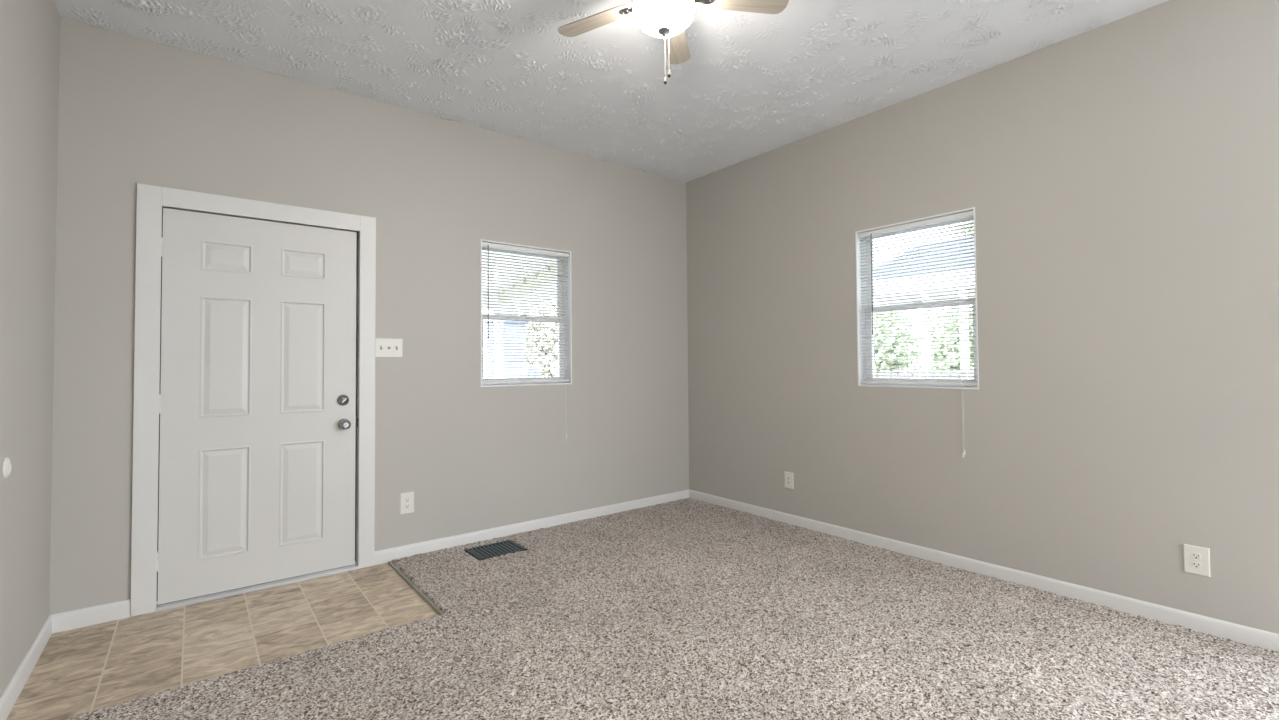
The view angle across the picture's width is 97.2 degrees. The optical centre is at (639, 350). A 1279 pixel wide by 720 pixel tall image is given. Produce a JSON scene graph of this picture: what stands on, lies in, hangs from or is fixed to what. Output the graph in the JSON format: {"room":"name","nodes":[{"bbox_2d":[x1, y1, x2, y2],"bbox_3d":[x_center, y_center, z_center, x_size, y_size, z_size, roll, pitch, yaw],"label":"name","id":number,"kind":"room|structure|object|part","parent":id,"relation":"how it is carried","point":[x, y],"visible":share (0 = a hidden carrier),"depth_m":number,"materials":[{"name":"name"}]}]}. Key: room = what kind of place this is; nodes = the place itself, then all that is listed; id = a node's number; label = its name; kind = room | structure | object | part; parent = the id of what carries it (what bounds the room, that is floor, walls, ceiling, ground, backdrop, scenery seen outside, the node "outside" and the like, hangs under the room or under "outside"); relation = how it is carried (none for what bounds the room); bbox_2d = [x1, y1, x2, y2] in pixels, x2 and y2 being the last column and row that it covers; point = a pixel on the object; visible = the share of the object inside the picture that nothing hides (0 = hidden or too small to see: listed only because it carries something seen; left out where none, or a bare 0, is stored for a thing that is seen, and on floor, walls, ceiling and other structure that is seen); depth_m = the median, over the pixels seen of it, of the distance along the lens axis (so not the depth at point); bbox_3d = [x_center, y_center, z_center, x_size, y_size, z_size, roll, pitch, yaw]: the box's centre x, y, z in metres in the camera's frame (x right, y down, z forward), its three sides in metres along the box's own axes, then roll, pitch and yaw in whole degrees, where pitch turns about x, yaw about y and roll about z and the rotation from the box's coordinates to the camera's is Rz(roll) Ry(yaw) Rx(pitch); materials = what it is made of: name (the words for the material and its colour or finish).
{"room":"empty living room","nodes":[
{"label":"empty living room","id":0,"kind":"room"},
{"bbox_2d":[0,0,59,697],"bbox_3d":[-0.778,-0.242,0.043,0.150,3.021,6.450,1,-2,-38],"label":"wall","id":1,"kind":"structure","parent":0,"point":[29,29],"depth_m":2.17,"materials":[{"name":"beige paint"}]},
{"bbox_2d":[3,457,10,478],"bbox_3d":[-2.200,0.410,1.962,0.010,0.073,0.073,1,-2,-38],"label":"doorstop","id":2,"kind":"object","parent":1,"relation":"attached to","point":[7,464],"visible":1,"depth_m":1.95,"materials":[{"name":"white plastic"}]},
{"bbox_2d":[0,616,51,719],"bbox_3d":[-0.746,1.179,0.111,0.012,0.083,6.288,1,-2,-38],"label":"baseboard","id":3,"kind":"structure","parent":1,"relation":"attached to","point":[14,688],"depth_m":2.17,"materials":[{"name":"white paint"}]},
{"bbox_2d":[6,552,472,719],"bbox_3d":[0.823,1.265,1.357,4.021,0.050,6.300,1,-2,-38],"label":"floor","id":4,"kind":"structure","parent":0,"point":[90,668],"depth_m":2.53,"materials":[{"name":"tile"}]},
{"bbox_2d":[155,563,358,611],"bbox_3d":[-2.094,1.296,3.148,0.923,0.021,0.172,1,-2,-38],"label":"threshold","id":5,"kind":"object","parent":4,"relation":"on","point":[355,566],"visible":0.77,"depth_m":3.05,"materials":[{"name":"silver metal"}]},
{"bbox_2d":[388,562,441,614],"bbox_3d":[-1.254,1.294,3.102,0.012,0.011,0.934,1,-2,-38],"label":"transition strip","id":6,"kind":"object","parent":4,"relation":"on","point":[389,563],"visible":0.91,"depth_m":3.05,"materials":[{"name":"metal"}]},
{"bbox_2d":[66,498,1278,719],"bbox_3d":[0.823,1.230,1.358,4.019,0.018,6.298,1,-2,-38],"label":"carpet","id":7,"kind":"object","parent":4,"relation":"on","point":[687,608],"visible":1,"depth_m":2.37,"materials":[{"name":"beige carpet"}]},
{"bbox_2d":[465,540,526,560],"bbox_3d":[-0.938,1.305,3.681,0.320,0.012,0.256,1,-2,-38],"label":"floor vent","id":8,"kind":"object","parent":7,"relation":"on","point":[487,551],"visible":0.94,"depth_m":3.68,"materials":[{"name":"metal"}]},
{"bbox_2d":[49,17,688,614],"bbox_3d":[-1.187,-0.142,3.924,4.321,3.021,0.150,1,-2,-38],"label":"wall","id":9,"kind":"structure","parent":0,"point":[133,110],"depth_m":3.60,"materials":[{"name":"beige paint"}]},
{"bbox_2d":[49,599,130,632],"bbox_3d":[-2.594,1.257,2.664,0.277,0.083,0.012,1,-2,-38],"label":"baseboard","id":10,"kind":"structure","parent":9,"relation":"attached to","point":[64,621],"depth_m":2.66,"materials":[{"name":"white paint"}]},
{"bbox_2d":[130,183,375,616],"bbox_3d":[-2.104,0.242,3.175,1.104,2.130,0.168,1,-2,-38],"label":"door frame","id":11,"kind":"structure","parent":9,"relation":"attached to","point":[151,199],"depth_m":2.84,"materials":[{"name":"white paint"}]},
{"bbox_2d":[157,208,356,604],"bbox_3d":[-2.063,0.280,3.110,0.911,2.006,0.115,1,-2,-38],"label":"door","id":12,"kind":"structure","parent":9,"relation":"in","point":[257,396],"depth_m":3.09,"materials":[{"name":"white paint"}]},
{"bbox_3d":[-2.220,0.807,3.014,0.224,0.578,0.046,1,-2,-38],"label":"panel","id":13,"kind":"part","parent":12,"relation":"part of","materials":[{"name":"white paint"}]},
{"bbox_3d":[-2.226,0.036,3.034,0.224,0.639,0.046,1,-2,-38],"label":"panel","id":14,"kind":"part","parent":12,"relation":"part of","materials":[{"name":"white paint"}]},
{"bbox_3d":[-2.230,-0.499,3.047,0.224,0.160,0.046,1,-2,-38],"label":"panel","id":15,"kind":"part","parent":12,"relation":"part of","materials":[{"name":"white paint"}]},
{"bbox_3d":[-1.939,0.811,3.236,0.225,0.578,0.046,1,-2,-38],"label":"panel","id":16,"kind":"part","parent":12,"relation":"part of","materials":[{"name":"white paint"}]},
{"bbox_3d":[-1.945,0.039,3.255,0.225,0.639,0.046,1,-2,-38],"label":"panel","id":17,"kind":"part","parent":12,"relation":"part of","materials":[{"name":"white paint"}]},
{"bbox_3d":[-1.949,-0.496,3.269,0.225,0.160,0.046,1,-2,-38],"label":"panel","id":18,"kind":"part","parent":12,"relation":"part of","materials":[{"name":"white paint"}]},
{"bbox_3d":[-1.739,0.439,3.330,0.055,0.055,0.056,1,-2,-38],"label":"knob","id":19,"kind":"part","parent":12,"relation":"part of","materials":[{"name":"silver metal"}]},
{"bbox_2d":[157,207,357,600],"bbox_3d":[-2.093,0.272,3.163,0.922,2.010,0.002,1,-2,-38],"label":"weatherstrip","id":20,"kind":"structure","parent":9,"relation":"attached to","point":[162,207],"depth_m":3.25,"materials":[{"name":"grey"}]},
{"bbox_2d":[375,338,402,356],"bbox_3d":[-1.562,-0.016,3.515,0.162,0.118,0.020,1,-2,-38],"label":"light switch","id":21,"kind":"object","parent":9,"relation":"attached to","point":[384,347],"visible":1,"depth_m":3.52,"materials":[{"name":"white plastic"}]},
{"bbox_2d":[400,492,413,514],"bbox_3d":[-1.470,0.966,3.565,0.084,0.132,0.009,1,-2,-38],"label":"wall outlet","id":22,"kind":"object","parent":9,"relation":"attached to","point":[406,499],"visible":1,"depth_m":3.56,"materials":[{"name":"white plastic"}]},
{"bbox_2d":[481,239,571,386],"bbox_3d":[-0.858,-0.254,4.185,0.732,1.024,0.153,1,-2,-38],"label":"window","id":23,"kind":"structure","parent":9,"relation":"in","point":[568,374],"depth_m":4.34,"materials":[{"name":"white plastic"}]},
{"bbox_3d":[-0.892,-0.490,4.231,0.714,0.532,0.026,1,-2,-38],"label":"sash","id":24,"kind":"part","parent":23,"relation":"part of","materials":[{"name":"white plastic"}]},
{"bbox_3d":[-0.870,-0.004,4.196,0.714,0.506,0.026,1,-2,-38],"label":"sash","id":25,"kind":"part","parent":23,"relation":"part of","materials":[{"name":"white plastic"}]},
{"bbox_2d":[482,242,568,439],"bbox_3d":[-0.820,-0.037,4.133,0.706,1.432,0.052,1,-2,-38],"label":"window blind","id":26,"kind":"object","parent":23,"relation":"attached to","point":[484,244],"visible":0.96,"depth_m":4.13,"materials":[{"name":"white plastic"}]},
{"bbox_3d":[-1.037,-0.255,3.983,0.001,0.960,0.028,1,-2,-38],"label":"ladder cord","id":27,"kind":"part","parent":26,"relation":"part of","materials":[{"name":"white fabric"}]},
{"bbox_3d":[-0.825,0.230,4.136,0.704,0.012,0.024,1,-2,-38],"label":"rail","id":28,"kind":"part","parent":26,"relation":"part of","materials":[{"name":"white plastic"}]},
{"bbox_3d":[-0.620,-0.250,4.312,0.001,0.960,0.028,1,-2,-38],"label":"ladder cord","id":29,"kind":"part","parent":26,"relation":"part of","materials":[{"name":"white fabric"}]},
{"bbox_3d":[-0.569,-0.047,4.313,0.010,1.382,0.014,1,-2,-38],"label":"pull cord","id":30,"kind":"part","parent":26,"relation":"part of","materials":[{"name":"white plastic"}]},
{"bbox_2d":[374,489,688,564],"bbox_3d":[-0.584,1.282,4.253,2.636,0.083,0.012,1,-2,-38],"label":"baseboard","id":31,"kind":"structure","parent":9,"relation":"attached to","point":[383,556],"depth_m":4.01,"materials":[{"name":"white paint"}]},
{"bbox_2d":[54,0,1168,181],"bbox_3d":[0.801,-1.670,1.430,4.021,0.119,6.300,1,-2,-38],"label":"ceiling","id":32,"kind":"structure","parent":0,"point":[752,84],"depth_m":3.02,"materials":[{"name":"white paint"}]},
{"bbox_2d":[558,0,788,83],"bbox_3d":[0.082,-1.351,2.304,0.994,0.502,1.018,1,-2,-38],"label":"ceiling fan","id":33,"kind":"object","parent":32,"relation":"hanging from","point":[668,20],"visible":1,"depth_m":2.38,"materials":[{"name":"white metal"}]},
{"bbox_3d":[-0.191,-1.463,2.502,0.392,0.006,0.115,-1,7,30],"label":"blade","id":34,"kind":"part","parent":33,"relation":"part of","materials":[{"name":"brown wood"}]},
{"bbox_3d":[0.101,-1.370,2.333,0.257,0.098,0.257,1,-2,-38],"label":"lamp shade","id":35,"kind":"part","parent":33,"relation":"part of","materials":[{"name":"white glass"}]},
{"bbox_3d":[0.169,-1.461,2.664,0.115,0.006,0.392,-10,-3,11],"label":"blade","id":36,"kind":"part","parent":33,"relation":"part of","materials":[{"name":"brown wood"}]},
{"bbox_3d":[0.435,-1.471,2.373,0.392,0.006,0.115,0,-10,-6],"label":"blade","id":37,"kind":"part","parent":33,"relation":"part of","materials":[{"name":"brown wood"}]},
{"bbox_2d":[686,0,1278,633],"bbox_3d":[2.495,-0.202,2.628,0.150,3.021,6.450,1,-2,-38],"label":"wall","id":38,"kind":"structure","parent":0,"point":[1120,177],"depth_m":2.93,"materials":[{"name":"beige paint"}]},
{"bbox_2d":[784,471,793,488],"bbox_3d":[1.120,0.974,4.223,0.008,0.122,0.078,1,-2,-38],"label":"wall plate","id":39,"kind":"object","parent":38,"relation":"attached to","point":[789,482],"visible":1,"depth_m":4.22,"materials":[{"name":"white plastic"}]},
{"bbox_2d":[855,207,978,388],"bbox_3d":[1.757,-0.290,3.561,0.153,1.045,0.746,1,-2,-38],"label":"window","id":40,"kind":"structure","parent":38,"relation":"in","point":[860,363],"depth_m":3.73,"materials":[{"name":"white plastic"}]},
{"bbox_2d":[858,211,976,457],"bbox_3d":[1.712,-0.084,3.518,0.052,1.428,0.720,1,-2,-38],"label":"window blind","id":41,"kind":"object","parent":40,"relation":"attached to","point":[959,216],"visible":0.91,"depth_m":3.50,"materials":[{"name":"white plastic"}]},
{"bbox_3d":[1.551,-0.281,3.745,0.028,0.981,0.001,1,-2,-38],"label":"ladder cord","id":42,"kind":"part","parent":41,"relation":"part of","materials":[{"name":"white fabric"}]},
{"bbox_3d":[1.720,-0.288,3.531,0.028,0.981,0.001,1,-2,-38],"label":"ladder cord","id":43,"kind":"part","parent":41,"relation":"part of","materials":[{"name":"white fabric"}]},
{"bbox_3d":[1.724,0.205,3.519,0.024,0.012,0.718,1,-2,-38],"label":"rail","id":44,"kind":"part","parent":41,"relation":"part of","materials":[{"name":"white plastic"}]},
{"bbox_3d":[1.889,-0.294,3.317,0.028,0.981,0.001,1,-2,-38],"label":"ladder cord","id":45,"kind":"part","parent":41,"relation":"part of","materials":[{"name":"white fabric"}]},
{"bbox_3d":[1.878,-0.104,3.286,0.014,1.378,0.010,1,-2,-38],"label":"pull cord","id":46,"kind":"part","parent":41,"relation":"part of","materials":[{"name":"white fabric"}]},
{"bbox_3d":[1.796,-0.537,3.599,0.026,0.533,0.728,1,-2,-38],"label":"sash","id":47,"kind":"part","parent":40,"relation":"part of","materials":[{"name":"white plastic"}]},
{"bbox_3d":[1.776,-0.039,3.567,0.026,0.526,0.728,1,-2,-38],"label":"sash","id":48,"kind":"part","parent":40,"relation":"part of","materials":[{"name":"white plastic"}]},
{"bbox_2d":[689,490,1278,651],"bbox_3d":[1.624,1.248,3.577,0.012,0.083,3.786,1,-2,-38],"label":"baseboard","id":49,"kind":"structure","parent":38,"relation":"attached to","point":[1196,622],"depth_m":2.97,"materials":[{"name":"white paint"}]},
{"bbox_2d":[1183,544,1210,576],"bbox_3d":[2.477,0.934,2.505,0.009,0.125,0.084,1,-2,-38],"label":"wall outlet","id":50,"kind":"object","parent":38,"relation":"attached to","point":[1196,558],"visible":1,"depth_m":2.50,"materials":[{"name":"white plastic"}]},
{"bbox_2d":[1191,561,1201,567],"bbox_3d":[2.475,0.954,2.503,0.003,0.025,0.034,1,-2,-38],"label":"receptacle","id":51,"kind":"object","parent":50,"relation":"attached to","point":[1194,564],"depth_m":2.50,"materials":[{"name":"grey plastic"}]},
{"bbox_2d":[1191,553,1201,558],"bbox_3d":[2.475,0.915,2.504,0.003,0.025,0.034,1,-2,-38],"label":"receptacle","id":52,"kind":"object","parent":50,"relation":"attached to","point":[1193,555],"depth_m":2.50,"materials":[{"name":"grey plastic"}]},
{"label":"outside","id":53,"kind":"structure","parent":0,"visible":0},
{"bbox_3d":[-0.276,1.966,14.046,70.000,0.100,75.000,1,-2,-38],"label":"ground","id":54,"kind":"structure","parent":53,"visible":0},
{"bbox_2d":[484,320,527,378],"bbox_3d":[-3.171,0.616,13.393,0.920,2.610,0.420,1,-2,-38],"label":"garden shed","id":55,"kind":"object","parent":54,"relation":"on","point":[517,372],"visible":0.25,"depth_m":13.32,"materials":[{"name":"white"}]},
{"bbox_2d":[482,250,555,377],"bbox_3d":[-2.456,0.294,4.740,4.009,2.809,2.715,1,-2,-38],"label":"porch roof","id":56,"kind":"structure","parent":54,"relation":"on","point":[482,250],"depth_m":6.29,"materials":[{"name":"white paint"}]},
{"bbox_3d":[-1.742,0.624,6.968,0.090,2.250,0.090,1,-2,-38],"label":"porch post","id":57,"kind":"part","parent":56,"relation":"part of","materials":[{"name":"white paint"}]},
{"bbox_2d":[522,366,540,377],"bbox_3d":[-1.874,1.046,9.776,0.240,1.550,0.260,1,-2,-38],"label":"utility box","id":58,"kind":"object","parent":54,"relation":"on","point":[525,369],"visible":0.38,"depth_m":9.71,"materials":[{"name":"grey"}]},
{"bbox_3d":[-1.801,0.553,9.690,0.180,0.430,0.010,1,-2,-38],"label":"cabinet door","id":59,"kind":"part","parent":58,"relation":"part of","materials":[{"name":"white"}]},
{"bbox_2d":[523,301,557,376],"bbox_3d":[-2.361,-0.253,15.355,1.996,4.443,2.860,1,-2,-38],"label":"leafy tree","id":60,"kind":"object","parent":54,"relation":"on","point":[544,365],"visible":0.27,"depth_m":14.81,"materials":[{"name":"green plant"}]},
{"bbox_2d":[873,304,921,377],"bbox_3d":[7.060,0.253,16.878,2.675,3.410,2.647,1,-2,-38],"label":"leafy tree","id":61,"kind":"object","parent":54,"relation":"on","point":[903,355],"visible":0.31,"depth_m":16.25,"materials":[{"name":"green plant"}]},
{"bbox_2d":[874,368,973,378],"bbox_3d":[4.438,0.996,8.143,0.060,1.472,6.650,1,-2,-38],"label":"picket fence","id":62,"kind":"object","parent":54,"relation":"on","point":[946,372],"visible":0.05,"depth_m":8.32,"materials":[{"name":"white wood"}]},
{"bbox_2d":[874,236,974,378],"bbox_3d":[7.895,-0.252,8.562,4.020,3.936,8.160,1,-2,-38],"label":"pavilion","id":63,"kind":"object","parent":54,"relation":"on","point":[924,365],"visible":0.15,"depth_m":9.63,"materials":[{"name":"grey"}]},
{"bbox_3d":[4.778,0.375,9.368,0.100,2.770,0.100,1,-2,-38],"label":"porch post","id":64,"kind":"part","parent":63,"relation":"part of","materials":[{"name":"white paint"}]},
{"bbox_3d":[5.146,0.361,8.902,0.100,2.770,0.100,1,-2,-38],"label":"porch post","id":65,"kind":"part","parent":63,"relation":"part of","materials":[{"name":"white paint"}]},
{"bbox_2d":[916,305,973,378],"bbox_3d":[8.626,0.153,14.870,2.618,3.446,2.269,1,-2,-38],"label":"leafy tree","id":66,"kind":"object","parent":54,"relation":"on","point":[919,365],"visible":0.2,"depth_m":14.55,"materials":[{"name":"green plant"}]},
{"bbox_2d":[943,221,973,238],"bbox_3d":[10.906,-1.432,18.141,1.803,6.733,1.925,1,-2,-38],"label":"leafy tree","id":67,"kind":"object","parent":54,"relation":"on","point":[968,221],"visible":0.09,"depth_m":18.23,"materials":[{"name":"green plant"}]}
]}

